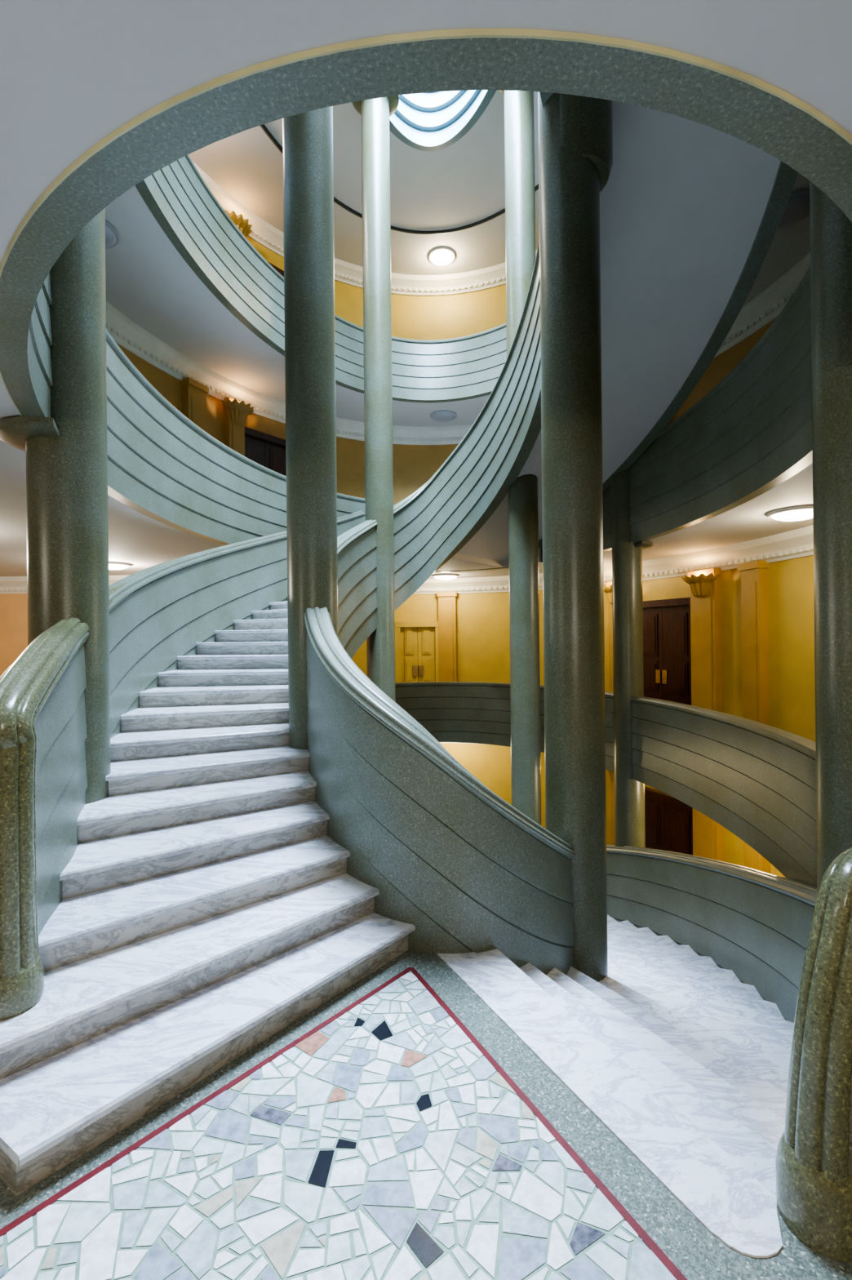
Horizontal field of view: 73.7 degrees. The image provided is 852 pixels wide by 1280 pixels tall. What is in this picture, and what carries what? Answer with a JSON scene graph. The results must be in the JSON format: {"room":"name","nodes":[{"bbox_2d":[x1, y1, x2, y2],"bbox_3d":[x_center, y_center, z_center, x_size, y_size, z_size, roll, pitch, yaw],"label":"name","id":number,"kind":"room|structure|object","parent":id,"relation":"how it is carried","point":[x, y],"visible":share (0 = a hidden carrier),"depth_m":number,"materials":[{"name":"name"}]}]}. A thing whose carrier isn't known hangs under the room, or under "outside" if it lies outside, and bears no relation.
{"room":"spiral stairwell","nodes":[
{"label":"spiral stairwell","id":0,"kind":"room"},
{"bbox_2d":[0,593,27,676],"bbox_3d":[-6.257,0.261,11.998,7.082,3.210,0.120,-1,0,0],"label":"wall","id":1,"kind":"structure","parent":0,"point":[13,607],"depth_m":11.94,"materials":[{"name":"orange paint"}]},
{"bbox_2d":[0,575,128,594],"bbox_3d":[-6.271,-1.164,11.828,7.082,0.340,0.220,-1,0,0],"label":"trim","id":2,"kind":"structure","parent":1,"relation":"attached to","point":[8,584],"depth_m":11.80,"materials":[{"name":"beige paint"}]},
{"bbox_2d":[188,89,539,275],"bbox_3d":[-1.988,-8.355,4.850,16.200,0.150,18.700,-1,0,0],"label":"ceiling","id":3,"kind":"structure","parent":0,"point":[460,184],"depth_m":10.38,"materials":[{"name":"white paint"}]},
{"bbox_2d":[428,246,455,266],"bbox_3d":[0.344,-8.254,12.286,0.590,0.100,0.590,-1,0,0],"label":"ceiling lamp","id":4,"kind":"object","parent":3,"relation":"attached to","point":[442,255],"depth_m":12.19,"materials":[{"name":"white glass"}]},
{"bbox_2d":[389,89,496,151],"bbox_3d":[0.051,-9.426,6.450,3.000,2.350,6.692,-1,0,0],"label":"skylight drum","id":5,"kind":"object","parent":3,"relation":"attached to","point":[434,121],"visible":0.2,"depth_m":9.43,"materials":[{"name":"white glass"}]},
{"bbox_2d":[245,235,506,340],"bbox_3d":[0.080,-6.706,6.450,10.240,3.210,13.640,-1,0,0],"label":"wall","id":6,"kind":"structure","parent":0,"point":[464,314],"depth_m":13.06,"materials":[{"name":"yellow paint"}]},
{"bbox_2d":[224,209,252,236],"bbox_3d":[-3.551,-7.693,10.706,0.501,0.360,0.627,-1,0,0],"label":"wall sconce","id":7,"kind":"object","parent":6,"relation":"attached to","point":[242,224],"depth_m":10.60,"materials":[{"name":"gold metal"}]},
{"bbox_2d":[267,261,284,276],"bbox_3d":[-3.232,-6.301,11.339,0.180,2.470,1.490,-1,0,39],"label":"door","id":8,"kind":"structure","parent":6,"relation":"in","point":[280,271],"depth_m":11.51,"materials":[{"name":"brown wood"}]},
{"bbox_2d":[192,161,537,296],"bbox_3d":[0.065,-8.131,7.233,9.998,0.340,11.830,-1,0,0],"label":"trim","id":9,"kind":"structure","parent":6,"relation":"attached to","point":[263,233],"depth_m":12.69,"materials":[{"name":"beige paint"}]},
{"bbox_2d":[260,124,538,234],"bbox_3d":[0.063,-8.286,6.450,6.380,0.050,10.280,-1,0,0],"label":"trim","id":10,"kind":"structure","parent":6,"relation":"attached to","point":[264,127],"depth_m":11.18,"materials":[{"name":"black paint"}]},
{"bbox_2d":[0,0,851,578],"bbox_3d":[-1.915,-1.455,4.850,16.200,0.150,18.700,-1,0,0],"label":"ceiling","id":11,"kind":"structure","parent":0,"point":[73,73],"depth_m":1.35,"materials":[{"name":"white paint"}]},
{"bbox_2d":[108,561,131,569],"bbox_3d":[-5.514,-1.292,10.000,0.590,0.100,0.590,-1,0,0],"label":"ceiling lamp","id":12,"kind":"object","parent":11,"relation":"attached to","point":[112,565],"depth_m":9.88,"materials":[{"name":"white glass"}]},
{"bbox_2d":[431,573,458,579],"bbox_3d":[0.416,-1.354,12.286,0.590,0.100,0.590,-1,0,0],"label":"ceiling lamp","id":13,"kind":"object","parent":11,"relation":"attached to","point":[439,576],"depth_m":12.11,"materials":[{"name":"white glass"}]},
{"bbox_2d":[767,504,813,521],"bbox_3d":[4.155,-1.394,6.348,0.590,0.100,0.590,-1,0,0],"label":"ceiling lamp","id":14,"kind":"object","parent":11,"relation":"attached to","point":[800,513],"depth_m":6.22,"materials":[{"name":"white glass"}]},
{"bbox_2d":[0,1177,851,1279],"bbox_3d":[-1.881,1.870,4.850,16.200,0.100,18.700,-1,0,0],"label":"floor","id":15,"kind":"structure","parent":0,"point":[12,1206],"depth_m":1.83,"materials":[{"name":"grey stone"}]},
{"bbox_2d":[0,948,782,1279],"bbox_3d":[-0.563,1.817,-0.085,3.735,0.036,6.830,-1,0,0],"label":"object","id":16,"kind":"structure","parent":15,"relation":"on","point":[384,1141],"depth_m":1.91,"materials":[{"name":"white stone"}]},
{"bbox_2d":[395,681,817,887],"bbox_3d":[0.165,1.454,6.693,6.424,1.212,9.838,-1,0,0],"label":"parapet","id":17,"kind":"object","parent":15,"relation":"on","point":[757,780],"visible":0.41,"depth_m":6.49,"materials":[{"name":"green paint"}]},
{"bbox_2d":[116,318,776,505],"bbox_3d":[0.116,-3.256,6.450,10.240,3.210,13.640,-1,0,0],"label":"wall","id":18,"kind":"structure","parent":0,"point":[414,465],"depth_m":11.56,"materials":[{"name":"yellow paint"}]},
{"bbox_2d":[181,377,208,431],"bbox_3d":[-4.041,-3.058,9.962,0.200,2.900,0.460,-1,0,25],"label":"pilaster","id":19,"kind":"object","parent":18,"relation":"attached to","point":[194,393],"visible":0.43,"depth_m":9.87,"materials":[{"name":"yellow paint"}]},
{"bbox_2d":[222,396,246,456],"bbox_3d":[-3.608,-3.062,10.753,0.200,2.900,0.420,-1,0,33],"label":"pilaster","id":20,"kind":"object","parent":18,"relation":"attached to","point":[233,433],"visible":0.16,"depth_m":10.64,"materials":[{"name":"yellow paint"}]},
{"bbox_2d":[221,398,253,426],"bbox_3d":[-3.455,-4.244,10.647,0.293,0.360,0.696,-1,0,33],"label":"wall sconce","id":21,"kind":"object","parent":20,"relation":"attached to","point":[238,412],"visible":1,"depth_m":10.58,"materials":[{"name":"brown paint"}]},
{"bbox_2d":[244,426,286,475],"bbox_3d":[-3.196,-2.852,11.339,0.180,2.470,1.490,-1,0,39],"label":"door","id":22,"kind":"structure","parent":18,"relation":"in","point":[268,451],"depth_m":11.34,"materials":[{"name":"brown wood"}]},
{"bbox_2d":[106,251,810,444],"bbox_3d":[0.101,-4.681,7.233,9.998,0.340,11.830,-1,0,0],"label":"trim","id":23,"kind":"structure","parent":18,"relation":"attached to","point":[767,305],"depth_m":9.35,"materials":[{"name":"beige paint"}]},
{"bbox_2d":[105,172,810,426],"bbox_3d":[-1.952,-4.905,4.850,16.200,0.150,18.700,-1,0,0],"label":"ceiling","id":24,"kind":"structure","parent":0,"point":[148,280],"depth_m":8.22,"materials":[{"name":"white paint"}]},
{"bbox_2d":[105,219,119,248],"bbox_3d":[-3.918,-4.759,6.654,0.590,0.100,0.590,-1,0,0],"label":"ceiling lamp","id":25,"kind":"object","parent":24,"relation":"attached to","point":[112,235],"depth_m":6.69,"materials":[{"name":"white glass"}]},
{"bbox_2d":[430,409,457,422],"bbox_3d":[0.380,-4.804,12.286,0.590,0.100,0.590,-1,0,0],"label":"ceiling lamp","id":26,"kind":"object","parent":24,"relation":"attached to","point":[443,415],"depth_m":12.16,"materials":[{"name":"white glass"}]},
{"bbox_2d":[351,555,815,742],"bbox_3d":[2.604,0.168,8.020,5.368,3.210,12.605,-1,0,-30],"label":"wall","id":27,"kind":"structure","parent":0,"point":[482,619],"depth_m":8.91,"materials":[{"name":"paint"}]},
{"bbox_2d":[395,621,439,682],"bbox_3d":[-0.184,0.690,13.054,1.040,2.225,0.180,-1,0,-5],"label":"door","id":28,"kind":"structure","parent":27,"relation":"in","point":[416,656],"depth_m":13.03,"materials":[{"name":"paint"}]},
{"bbox_2d":[0,27,851,545],"bbox_3d":[0.135,-1.398,6.450,6.400,0.018,10.300,-1,0,0],"label":"trim","id":29,"kind":"structure","parent":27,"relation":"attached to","point":[483,32],"depth_m":1.38,"materials":[{"name":"beige paint"}]},
{"bbox_2d":[436,591,457,681],"bbox_3d":[0.494,0.345,13.044,0.460,2.900,0.200,-1,0,5],"label":"pilaster","id":30,"kind":"object","parent":27,"relation":"attached to","point":[446,600],"visible":0.57,"depth_m":12.97,"materials":[{"name":"paint"}]},
{"bbox_2d":[605,581,613,692],"bbox_3d":[3.736,0.311,10.968,0.200,2.900,0.460,-1,0,-35],"label":"pilaster","id":31,"kind":"object","parent":27,"relation":"attached to","point":[607,584],"visible":0.09,"depth_m":11.06,"materials":[{"name":"paint"}]},
{"bbox_2d":[604,584,612,604],"bbox_3d":[3.563,-0.867,10.856,0.293,0.360,0.696,-1,0,-35],"label":"wall sconce","id":32,"kind":"object","parent":31,"relation":"attached to","point":[608,590],"visible":0.34,"depth_m":10.87,"materials":[{"name":"paint"}]},
{"bbox_2d":[413,524,813,594],"bbox_3d":[2.533,-1.257,7.965,5.257,0.340,12.380,-1,0,-29],"label":"trim","id":33,"kind":"structure","parent":27,"relation":"attached to","point":[797,543],"depth_m":9.29,"materials":[{"name":"beige paint"}]},
{"bbox_2d":[643,597,691,705],"bbox_3d":[4.229,0.521,10.161,0.180,2.470,1.490,-1,0,-27],"label":"door","id":34,"kind":"structure","parent":27,"relation":"in","point":[667,644],"depth_m":10.03,"materials":[{"name":"brown wood"}]},
{"bbox_2d":[687,568,723,712],"bbox_3d":[4.582,0.302,9.304,0.200,2.900,0.560,-1,0,-20],"label":"pilaster","id":35,"kind":"object","parent":27,"relation":"attached to","point":[706,619],"visible":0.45,"depth_m":9.17,"materials":[{"name":"paint"}]},
{"bbox_2d":[681,573,719,597],"bbox_3d":[4.384,-0.876,9.238,0.293,0.360,0.696,-1,0,-20],"label":"wall sconce","id":36,"kind":"object","parent":35,"relation":"attached to","point":[700,585],"visible":1,"depth_m":9.14,"materials":[{"name":"paint"}]},
{"bbox_2d":[737,560,768,724],"bbox_3d":[4.847,0.299,8.389,0.200,2.900,0.400,-1,0,-13],"label":"pilaster","id":37,"kind":"object","parent":27,"relation":"attached to","point":[754,575],"visible":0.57,"depth_m":8.28,"materials":[{"name":"paint"}]},
{"bbox_2d":[440,743,785,877],"bbox_3d":[0.188,3.643,6.450,10.240,3.210,13.640,-1,0,0],"label":"wall","id":38,"kind":"structure","parent":0,"point":[491,764],"depth_m":12.83,"materials":[{"name":"paint"}]},
{"bbox_2d":[439,742,485,744],"bbox_3d":[0.173,2.218,7.233,9.998,0.340,11.830,-1,0,0],"label":"trim","id":39,"kind":"structure","parent":38,"relation":"attached to","point":[439,742],"depth_m":13.08,"materials":[{"name":"beige paint"}]},
{"bbox_2d":[610,779,614,844],"bbox_3d":[3.772,3.761,10.968,0.200,2.900,0.460,-1,0,-35],"label":"pilaster","id":40,"kind":"object","parent":38,"relation":"attached to","point":[612,784],"visible":0.04,"depth_m":11.06,"materials":[{"name":"paint"}]},
{"bbox_2d":[605,768,614,782],"bbox_3d":[3.599,2.583,10.856,0.293,0.360,0.696,-1,0,-35],"label":"wall sconce","id":41,"kind":"object","parent":40,"relation":"attached to","point":[611,773],"visible":0.31,"depth_m":10.88,"materials":[{"name":"paint"}]},
{"bbox_2d":[644,786,693,855],"bbox_3d":[4.266,3.970,10.161,0.180,2.470,1.490,-1,0,-27],"label":"door","id":42,"kind":"structure","parent":38,"relation":"in","point":[668,820],"depth_m":10.09,"materials":[{"name":"brown wood"}]},
{"bbox_2d":[693,808,724,862],"bbox_3d":[4.618,3.752,9.304,0.200,2.900,0.560,-1,0,-20],"label":"pilaster","id":43,"kind":"object","parent":38,"relation":"attached to","point":[708,834],"depth_m":9.22,"materials":[{"name":"paint"}]},
{"bbox_2d":[743,841,770,873],"bbox_3d":[4.883,3.749,8.389,0.200,2.900,0.400,-1,0,-13],"label":"pilaster","id":44,"kind":"object","parent":38,"relation":"attached to","point":[753,859],"depth_m":8.33,"materials":[{"name":"paint"}]},
{"bbox_2d":[777,188,809,229],"bbox_3d":[4.120,-4.843,6.450,0.590,0.100,0.590,-1,0,0],"label":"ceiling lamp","id":45,"kind":"object","parent":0,"point":[797,208],"depth_m":6.34,"materials":[{"name":"black"}]},
{"bbox_3d":[-1.917,-1.580,4.850,16.200,0.100,18.700,-1,0,0],"label":"floor","id":46,"kind":"structure","parent":0,"visible":0},
{"bbox_2d":[0,37,851,562],"bbox_3d":[0.128,-2.071,6.228,6.404,1.362,9.854,-1,0,0],"label":"parapet","id":47,"kind":"object","parent":46,"relation":"on","point":[751,433],"visible":0.55,"depth_m":2.55,"materials":[{"name":"green paint"}]},
{"bbox_3d":[-1.953,-5.030,4.850,16.200,0.100,18.700,-1,0,0],"label":"floor","id":48,"kind":"structure","parent":0,"visible":0},
{"bbox_2d":[135,154,506,402],"bbox_3d":[0.093,-5.445,6.672,6.404,1.212,9.854,-1,0,0],"label":"parapet","id":49,"kind":"object","parent":48,"relation":"on","point":[177,196],"visible":0.4,"depth_m":9.00,"materials":[{"name":"green paint"}]},
{"bbox_3d":[0.243,8.898,6.450,13.800,0.200,13.800,-1,0,0],"label":"floor","id":50,"kind":"structure","parent":0,"visible":0},
{"bbox_2d":[282,106,338,749],"bbox_3d":[-0.980,0.010,4.940,0.482,16.600,0.482,-1,0,0],"label":"shaft","id":51,"kind":"object","parent":50,"relation":"on","point":[308,136],"visible":0.52,"depth_m":4.75,"materials":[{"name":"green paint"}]},
{"bbox_2d":[360,96,395,702],"bbox_3d":[-0.690,0.007,8.670,0.482,16.600,0.482,-1,0,0],"label":"shaft","id":52,"kind":"object","parent":50,"relation":"on","point":[375,145],"visible":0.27,"depth_m":8.48,"materials":[{"name":"green paint"}]},
{"bbox_2d":[351,94,399,116],"bbox_3d":[-0.776,-8.257,8.670,0.731,0.070,0.731,-1,0,0],"label":"capital","id":53,"kind":"object","parent":52,"relation":"attached to","point":[394,100],"visible":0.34,"depth_m":8.74,"materials":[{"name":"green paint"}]},
{"bbox_2d":[0,92,851,1279],"bbox_3d":[0.165,1.469,6.450,6.189,14.799,10.371,-1,0,0],"label":"spiral staircase","id":54,"kind":"structure","parent":50,"relation":"on","point":[233,889],"depth_m":3.53,"materials":[{"name":"white stone"}]},
{"bbox_2d":[0,582,132,1021],"bbox_3d":[-2.268,0.487,3.735,0.286,2.074,3.164,-1,0,-20],"label":"newel post","id":55,"kind":"object","parent":54,"relation":"on","point":[27,684],"visible":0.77,"depth_m":2.34,"materials":[{"name":"green stone"}]},
{"bbox_2d":[25,208,111,804],"bbox_3d":[-2.420,0.025,3.860,0.526,16.600,0.526,-1,0,0],"label":"shaft","id":56,"kind":"object","parent":54,"relation":"on","point":[67,519],"visible":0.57,"depth_m":3.70,"materials":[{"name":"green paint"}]},
{"bbox_2d":[0,416,59,451],"bbox_3d":[-2.620,-1.326,3.788,0.400,0.070,0.799,-1,0,-21],"label":"capital","id":57,"kind":"object","parent":56,"relation":"attached to","point":[15,432],"visible":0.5,"depth_m":3.54,"materials":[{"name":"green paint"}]},
{"bbox_2d":[434,566,509,573],"bbox_3d":[0.246,-1.503,11.229,2.998,0.260,0.715,-1,0,3],"label":"trim","id":58,"kind":"structure","parent":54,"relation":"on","point":[508,566],"depth_m":11.28,"materials":[{"name":"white paint"}]},
{"bbox_2d":[611,467,645,848],"bbox_3d":[3.020,-0.032,8.500,0.482,16.600,0.482,-1,0,0],"label":"shaft","id":59,"kind":"object","parent":54,"relation":"on","point":[627,558],"visible":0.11,"depth_m":8.32,"materials":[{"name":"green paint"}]},
{"bbox_2d":[635,541,653,549],"bbox_3d":[3.182,-1.386,8.549,0.366,0.070,0.731,-1,0,-15],"label":"capital","id":60,"kind":"object","parent":59,"relation":"attached to","point":[644,544],"visible":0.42,"depth_m":8.24,"materials":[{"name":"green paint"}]},
{"bbox_2d":[775,847,851,1262],"bbox_3d":[1.526,1.233,1.943,0.976,1.107,0.242,-1,0,-32],"label":"newel post","id":61,"kind":"object","parent":54,"relation":"on","point":[814,1160],"visible":1,"depth_m":1.70,"materials":[{"name":"green stone"}]},
{"bbox_2d":[809,181,851,895],"bbox_3d":[2.380,-0.025,3.100,0.482,16.600,0.482,-1,0,0],"label":"shaft","id":62,"kind":"object","parent":54,"relation":"on","point":[831,229],"visible":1,"depth_m":3.04,"materials":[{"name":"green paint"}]},
{"bbox_2d":[504,90,542,826],"bbox_3d":[1.440,-0.015,8.300,0.482,16.600,0.482,-1,0,0],"label":"shaft","id":63,"kind":"object","parent":50,"relation":"on","point":[519,124],"visible":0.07,"depth_m":8.11,"materials":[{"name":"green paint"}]},
{"bbox_2d":[537,91,608,982],"bbox_3d":[1.080,-0.011,4.160,0.482,16.600,0.482,-1,0,0],"label":"shaft","id":64,"kind":"object","parent":50,"relation":"on","point":[570,261],"visible":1,"depth_m":3.97,"materials":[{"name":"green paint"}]},
{"bbox_2d":[559,93,613,191],"bbox_3d":[1.096,-3.767,4.180,0.525,0.870,0.525,-1,0,0],"label":"collar","id":65,"kind":"object","parent":64,"relation":"attached to","point":[585,122],"visible":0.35,"depth_m":3.94,"materials":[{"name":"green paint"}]}
]}

